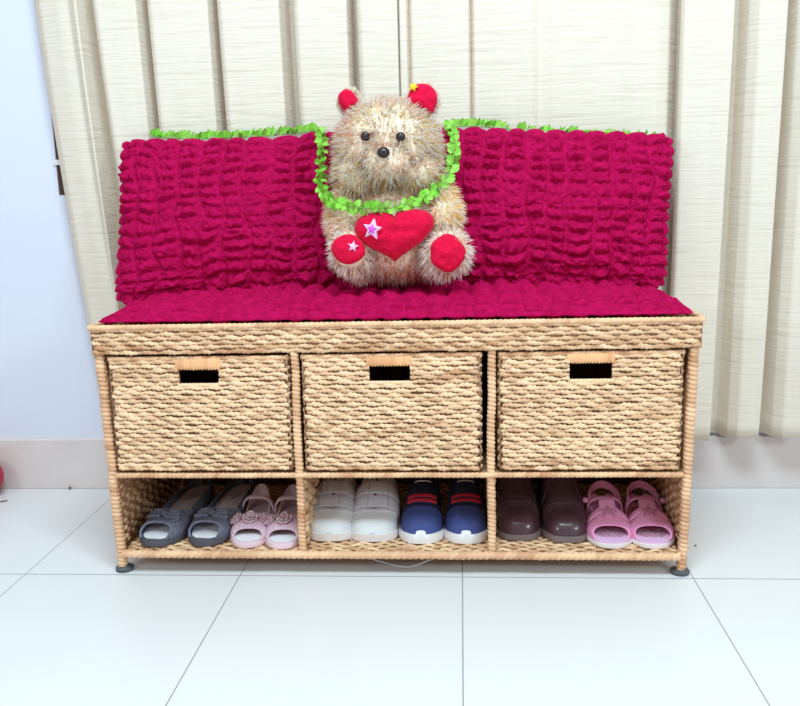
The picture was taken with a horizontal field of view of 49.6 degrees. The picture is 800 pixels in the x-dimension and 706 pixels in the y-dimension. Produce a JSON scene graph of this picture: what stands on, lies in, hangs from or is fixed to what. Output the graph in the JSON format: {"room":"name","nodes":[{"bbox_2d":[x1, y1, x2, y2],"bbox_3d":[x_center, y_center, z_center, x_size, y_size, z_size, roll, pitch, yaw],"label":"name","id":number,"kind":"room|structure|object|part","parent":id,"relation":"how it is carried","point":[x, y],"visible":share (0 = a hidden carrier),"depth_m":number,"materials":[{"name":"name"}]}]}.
{"room":"home entryway","nodes":[
{"label":"home entryway","id":0,"kind":"room"},
{"bbox_2d":[0,0,764,437],"bbox_3d":[-0.006,-0.992,1.737,5.200,2.600,0.120,-1,11,4],"label":"wall","id":1,"kind":"structure","parent":0,"point":[49,388],"depth_m":1.89,"materials":[{"name":"white paint"}]},
{"bbox_2d":[34,0,398,364],"bbox_3d":[-0.385,-0.788,1.700,0.759,1.968,0.070,-1,11,4],"label":"curtain","id":2,"kind":"object","parent":1,"relation":"hanging from","point":[117,71],"visible":0.35,"depth_m":1.72,"materials":[{"name":"beige fabric"}]},
{"bbox_2d":[53,0,399,194],"bbox_3d":[0.096,-0.989,1.698,1.691,1.296,0.064,-1,11,4],"label":"window","id":3,"kind":"structure","parent":1,"relation":"in","point":[55,162],"depth_m":1.84,"materials":[{"name":"brown"}]},
{"bbox_3d":[0.098,-0.990,1.702,1.687,1.296,0.056,-1,11,4],"label":"frame","id":4,"kind":"part","parent":3,"relation":"part of","materials":[{"name":"brown"}]},
{"bbox_3d":[0.098,-0.990,1.700,1.587,1.196,0.005,-1,11,4],"label":"glass pane","id":5,"kind":"part","parent":3,"relation":"part of","materials":[{"name":"white"}]},
{"bbox_2d":[0,434,799,488],"bbox_3d":[0.021,0.240,1.904,5.200,0.116,0.012,-1,11,4],"label":"baseboard","id":6,"kind":"structure","parent":1,"relation":"attached to","point":[764,461],"depth_m":1.94,"materials":[{"name":"tile"}]},
{"bbox_2d":[398,0,680,295],"bbox_3d":[0.275,-0.795,1.649,0.564,1.968,0.040,-1,11,2],"label":"curtain","id":7,"kind":"object","parent":1,"relation":"hanging from","point":[601,65],"visible":0.22,"depth_m":1.68,"materials":[{"name":"beige fabric"}]},
{"bbox_2d":[670,0,799,440],"bbox_3d":[0.787,-0.798,1.615,0.525,1.976,0.068,-1,11,4],"label":"curtain","id":8,"kind":"object","parent":1,"relation":"hanging from","point":[735,262],"visible":0.94,"depth_m":1.70,"materials":[{"name":"beige fabric"}]},
{"bbox_2d":[0,488,799,705],"bbox_3d":[-0.077,0.593,0.490,5.200,0.050,3.165,-1,11,4],"label":"floor","id":9,"kind":"structure","parent":0,"point":[76,630],"depth_m":1.32,"materials":[{"name":"white tile"}]},
{"bbox_2d":[0,466,3,487],"bbox_3d":[-0.925,0.276,1.917,0.089,0.089,0.089,-1,11,4],"label":"ball","id":10,"kind":"object","parent":9,"relation":"on","point":[1,469],"visible":1,"depth_m":1.92,"materials":[{"name":"red"}]},
{"bbox_2d":[87,309,705,576],"bbox_3d":[-0.001,0.131,1.616,1.009,0.439,0.369,-1,11,4],"label":"storage bench","id":11,"kind":"object","parent":9,"relation":"on","point":[134,494],"visible":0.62,"depth_m":1.44,"materials":[{"name":"wicker"}]},
{"bbox_3d":[-0.496,0.187,1.491,0.025,0.379,0.018,-1,11,4],"label":"leg","id":12,"kind":"part","parent":11,"relation":"part of","materials":[{"name":"beige wicker"}]},
{"bbox_3d":[-0.485,0.147,1.656,0.013,0.359,0.336,-1,11,4],"label":"panel","id":13,"kind":"part","parent":11,"relation":"part of","materials":[{"name":"wicker"}]},
{"bbox_2d":[139,478,214,546],"bbox_3d":[-0.413,0.295,1.625,0.084,0.051,0.229,1,11,13],"label":"shoe","id":14,"kind":"object","parent":11,"relation":"on","point":[169,524],"visible":0.95,"depth_m":1.57,"materials":[{"name":"grey rubber"}]},
{"bbox_2d":[162,478,213,512],"bbox_3d":[-0.402,0.277,1.674,0.071,0.033,0.123,1,11,13],"label":"shoe insole","id":15,"kind":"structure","parent":14,"relation":"on","point":[207,494],"depth_m":1.68,"materials":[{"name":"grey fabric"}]},
{"bbox_3d":[-0.474,0.125,1.817,0.023,0.379,0.019,-1,11,4],"label":"leg","id":16,"kind":"part","parent":11,"relation":"part of","materials":[{"name":"brown wicker"}]},
{"bbox_2d":[107,353,295,471],"bbox_3d":[-0.325,0.076,1.600,0.312,0.201,0.308,-1,11,4],"label":"storage basket","id":17,"kind":"object","parent":11,"relation":"on","point":[232,411],"visible":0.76,"depth_m":1.45,"materials":[{"name":"wicker"}]},
{"bbox_2d":[188,478,254,546],"bbox_3d":[-0.328,0.293,1.623,0.084,0.051,0.229,1,11,11],"label":"shoe","id":18,"kind":"object","parent":11,"relation":"on","point":[210,526],"visible":0.88,"depth_m":1.57,"materials":[{"name":"grey rubber"}]},
{"bbox_2d":[207,478,254,513],"bbox_3d":[-0.318,0.275,1.672,0.071,0.033,0.123,1,11,11],"label":"shoe insole","id":19,"kind":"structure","parent":18,"relation":"on","point":[238,481],"depth_m":1.68,"materials":[{"name":"grey fabric"}]},
{"bbox_2d":[230,483,275,547],"bbox_3d":[-0.267,0.295,1.594,0.075,0.054,0.189,-1,11,1],"label":"shoe","id":20,"kind":"object","parent":11,"relation":"on","point":[248,529],"visible":0.94,"depth_m":1.54,"materials":[{"name":"pink"}]},
{"bbox_2d":[230,512,240,523],"bbox_3d":[-0.294,0.295,1.550,0.021,0.017,0.023,-1,11,1],"label":"flower","id":21,"kind":"object","parent":20,"relation":"on","point":[236,519],"depth_m":1.55,"materials":[{"name":"pink fabric"}]},
{"bbox_2d":[242,510,257,521],"bbox_3d":[-0.268,0.292,1.545,0.030,0.015,0.027,-1,11,1],"label":"flower","id":22,"kind":"object","parent":20,"relation":"on","point":[250,516],"depth_m":1.54,"materials":[{"name":"pink fabric"}]},
{"bbox_2d":[245,483,271,514],"bbox_3d":[-0.267,0.279,1.647,0.050,0.042,0.074,-1,11,1],"label":"strap","id":23,"kind":"object","parent":20,"relation":"on","point":[260,501],"depth_m":1.65,"materials":[{"name":"pink"}]},
{"bbox_2d":[259,512,267,522],"bbox_3d":[-0.241,0.294,1.549,0.022,0.015,0.023,-1,11,1],"label":"flower","id":24,"kind":"object","parent":20,"relation":"on","point":[263,516],"depth_m":1.55,"materials":[{"name":"pink fabric"}]},
{"bbox_2d":[264,484,298,548],"bbox_3d":[-0.205,0.295,1.585,0.075,0.054,0.189,-1,11,1],"label":"shoe","id":25,"kind":"object","parent":11,"relation":"on","point":[281,532],"visible":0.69,"depth_m":1.53,"materials":[{"name":"pink"}]},
{"bbox_2d":[264,514,274,524],"bbox_3d":[-0.232,0.295,1.541,0.021,0.017,0.023,-1,11,1],"label":"flower","id":26,"kind":"object","parent":25,"relation":"on","point":[270,520],"depth_m":1.54,"materials":[{"name":"pink fabric"}]},
{"bbox_2d":[276,511,291,522],"bbox_3d":[-0.206,0.292,1.537,0.030,0.015,0.027,-1,11,1],"label":"flower","id":27,"kind":"object","parent":25,"relation":"on","point":[283,517],"depth_m":1.54,"materials":[{"name":"pink fabric"}]},
{"bbox_2d":[278,484,296,513],"bbox_3d":[-0.205,0.279,1.639,0.050,0.042,0.074,-1,11,1],"label":"strap","id":28,"kind":"object","parent":25,"relation":"on","point":[289,499],"depth_m":1.65,"materials":[{"name":"pink"}]},
{"bbox_2d":[293,513,297,521],"bbox_3d":[-0.179,0.294,1.541,0.022,0.015,0.023,-1,11,1],"label":"flower","id":29,"kind":"object","parent":25,"relation":"on","point":[295,517],"depth_m":1.54,"materials":[{"name":"pink fabric"}]},
{"bbox_2d":[310,478,357,540],"bbox_3d":[-0.120,0.276,1.605,0.092,0.080,0.174,-1,11,4],"label":"shoe","id":30,"kind":"object","parent":11,"relation":"on","point":[335,497],"visible":0.76,"depth_m":1.56,"materials":[{"name":"white"}]},
{"bbox_3d":[-0.123,0.285,1.566,0.083,0.016,0.013,-1,11,4],"label":"vamp trim","id":31,"kind":"part","parent":30,"relation":"part of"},
{"bbox_2d":[351,478,400,541],"bbox_3d":[-0.043,0.276,1.597,0.092,0.080,0.174,-1,11,4],"label":"shoe","id":32,"kind":"object","parent":11,"relation":"on","point":[376,508],"visible":0.97,"depth_m":1.55,"materials":[{"name":"white"}]},
{"bbox_3d":[-0.046,0.285,1.558,0.083,0.016,0.013,-1,11,4],"label":"vamp trim","id":33,"kind":"part","parent":32,"relation":"part of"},
{"bbox_2d":[300,350,482,471],"bbox_3d":[-0.004,0.072,1.577,0.303,0.202,0.308,-1,11,4],"label":"storage basket","id":34,"kind":"object","parent":11,"relation":"on","point":[386,410],"visible":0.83,"depth_m":1.43,"materials":[{"name":"wicker"}]},
{"bbox_2d":[99,278,692,324],"bbox_3d":[-0.008,-0.101,1.570,0.982,0.055,0.346,-1,11,4],"label":"seat pad","id":35,"kind":"object","parent":11,"relation":"on","point":[461,300],"visible":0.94,"depth_m":1.44,"materials":[{"name":"fabric"}]},
{"bbox_2d":[115,131,382,304],"bbox_3d":[-0.292,-0.261,1.681,0.540,0.325,0.160,-1,11,4],"label":"throw pillow","id":36,"kind":"object","parent":35,"relation":"on","point":[220,214],"visible":0.66,"depth_m":1.64,"materials":[{"name":"fabric"}]},
{"bbox_2d":[320,79,476,288],"bbox_3d":[-0.007,-0.295,1.529,0.277,0.368,0.234,-1,11,1],"label":"teddy bear","id":37,"kind":"object","parent":35,"relation":"on","point":[384,148],"visible":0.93,"depth_m":1.47},
{"bbox_3d":[-0.095,-0.240,1.525,0.102,0.132,0.137,-1,11,4],"label":"arm","id":38,"kind":"part","parent":37,"relation":"part of","materials":[{"name":"fur"}]},
{"bbox_3d":[-0.075,-0.172,1.526,0.108,0.118,0.143,-1,11,4],"label":"leg","id":39,"kind":"part","parent":37,"relation":"part of","materials":[{"name":"fur"}]},
{"bbox_2d":[150,117,658,215],"bbox_3d":[-0.006,-0.341,1.565,0.999,0.179,0.309,-1,11,4],"label":"leaf garland","id":40,"kind":"object","parent":37,"relation":"on","point":[340,203],"visible":0.91,"depth_m":1.60,"materials":[{"name":"green"}]},
{"bbox_3d":[-0.006,-0.340,1.565,0.992,0.150,0.281,-1,11,4],"label":"stem","id":41,"kind":"part","parent":40,"relation":"part of","materials":[{"name":"green"}]},
{"bbox_3d":[0.073,-0.172,1.515,0.124,0.113,0.146,-1,11,4],"label":"leg","id":42,"kind":"part","parent":37,"relation":"part of","materials":[{"name":"fur"}]},
{"bbox_3d":[0.073,-0.254,1.509,0.098,0.130,0.138,-1,11,4],"label":"arm","id":43,"kind":"part","parent":37,"relation":"part of","materials":[{"name":"fur"}]},
{"bbox_2d":[408,127,673,287],"bbox_3d":[0.258,-0.272,1.636,0.523,0.319,0.164,-1,11,4],"label":"throw pillow","id":44,"kind":"object","parent":35,"relation":"on","point":[577,206],"visible":0.67,"depth_m":1.60,"materials":[{"name":"fabric"}]},
{"bbox_3d":[-0.012,0.204,1.450,0.952,0.010,0.011,-1,11,4],"label":"shelf rail","id":45,"kind":"part","parent":11,"relation":"part of","materials":[{"name":"beige wicker"}]},
{"bbox_3d":[-0.006,-0.058,1.586,0.994,0.046,0.355,-1,11,4],"label":"lid","id":46,"kind":"part","parent":11,"relation":"part of","materials":[{"name":"beige wicker"}]},
{"bbox_3d":[-0.009,0.345,1.477,0.952,0.015,0.017,-1,11,4],"label":"shelf rail","id":47,"kind":"part","parent":11,"relation":"part of","materials":[{"name":"beige wicker"}]},
{"bbox_2d":[126,483,677,552],"bbox_3d":[0.004,0.311,1.652,0.956,0.012,0.353,-1,11,4],"label":"shoe shelf","id":48,"kind":"object","parent":11,"relation":"attached to","point":[541,544],"depth_m":1.51,"materials":[{"name":"wicker"}]},
{"bbox_3d":[0.011,0.110,1.787,0.964,0.357,0.012,-1,11,4],"label":"panel","id":49,"kind":"part","parent":11,"relation":"part of","materials":[{"name":"beige wicker"}]},
{"bbox_2d":[399,477,444,543],"bbox_3d":[0.042,0.277,1.592,0.086,0.075,0.192,-1,11,4],"label":"shoe","id":50,"kind":"object","parent":11,"relation":"on","point":[422,518],"visible":0.99,"depth_m":1.53,"materials":[{"name":"blue fabric"}]},
{"bbox_2d":[443,478,487,543],"bbox_3d":[0.120,0.276,1.587,0.086,0.075,0.192,-1,11,4],"label":"shoe","id":51,"kind":"object","parent":11,"relation":"on","point":[465,520],"visible":0.99,"depth_m":1.53,"materials":[{"name":"blue fabric"}]},
{"bbox_2d":[495,477,541,540],"bbox_3d":[0.216,0.258,1.620,0.089,0.094,0.246,-1,11,4],"label":"shoe","id":52,"kind":"object","parent":11,"relation":"on","point":[518,518],"visible":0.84,"depth_m":1.55,"materials":[{"name":"brown leather"}]},
{"bbox_2d":[536,477,587,542],"bbox_3d":[0.298,0.258,1.606,0.089,0.094,0.246,-1,11,4],"label":"shoe","id":53,"kind":"object","parent":11,"relation":"on","point":[563,515],"visible":0.86,"depth_m":1.54,"materials":[{"name":"brown leather"}]},
{"bbox_2d":[494,348,685,470],"bbox_3d":[0.320,0.068,1.554,0.302,0.201,0.308,-1,11,4],"label":"storage basket","id":54,"kind":"object","parent":11,"relation":"on","point":[577,409],"visible":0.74,"depth_m":1.41,"materials":[{"name":"wicker"}]},
{"bbox_2d":[582,480,631,548],"bbox_3d":[0.368,0.284,1.543,0.082,0.063,0.171,0,11,6],"label":"shoe","id":55,"kind":"object","parent":11,"relation":"on","point":[608,526],"visible":0.98,"depth_m":1.51,"materials":[{"name":"pink"}]},
{"bbox_2d":[586,493,622,515],"bbox_3d":[0.374,0.280,1.598,0.066,0.022,0.058,0,11,6],"label":"strap","id":56,"kind":"object","parent":55,"relation":"on","point":[591,505],"depth_m":1.59,"materials":[{"name":"pink rubber"}]},
{"bbox_2d":[593,507,624,536],"bbox_3d":[0.369,0.300,1.546,0.054,0.006,0.130,0,11,6],"label":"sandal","id":57,"kind":"object","parent":55,"relation":"on","point":[600,528],"depth_m":1.50},
{"bbox_2d":[623,480,674,548],"bbox_3d":[0.438,0.283,1.538,0.082,0.063,0.171,0,11,6],"label":"shoe","id":58,"kind":"object","parent":11,"relation":"on","point":[651,528],"visible":0.97,"depth_m":1.51,"materials":[{"name":"pink"}]},
{"bbox_2d":[624,493,661,515],"bbox_3d":[0.443,0.279,1.593,0.066,0.022,0.058,0,11,6],"label":"strap","id":59,"kind":"object","parent":58,"relation":"on","point":[629,505],"depth_m":1.58,"materials":[{"name":"pink rubber"}]},
{"bbox_2d":[631,507,666,536],"bbox_3d":[0.438,0.300,1.541,0.054,0.006,0.130,0,11,6],"label":"sandal","id":60,"kind":"object","parent":58,"relation":"on","point":[639,528],"depth_m":1.49},
{"bbox_3d":[0.483,0.136,1.586,0.013,0.361,0.336,-1,11,4],"label":"panel","id":61,"kind":"part","parent":11,"relation":"part of","materials":[{"name":"wicker"}]},
{"bbox_3d":[0.472,0.176,1.421,0.025,0.379,0.018,-1,11,4],"label":"leg","id":62,"kind":"part","parent":11,"relation":"part of","materials":[{"name":"beige wicker"}]}
]}

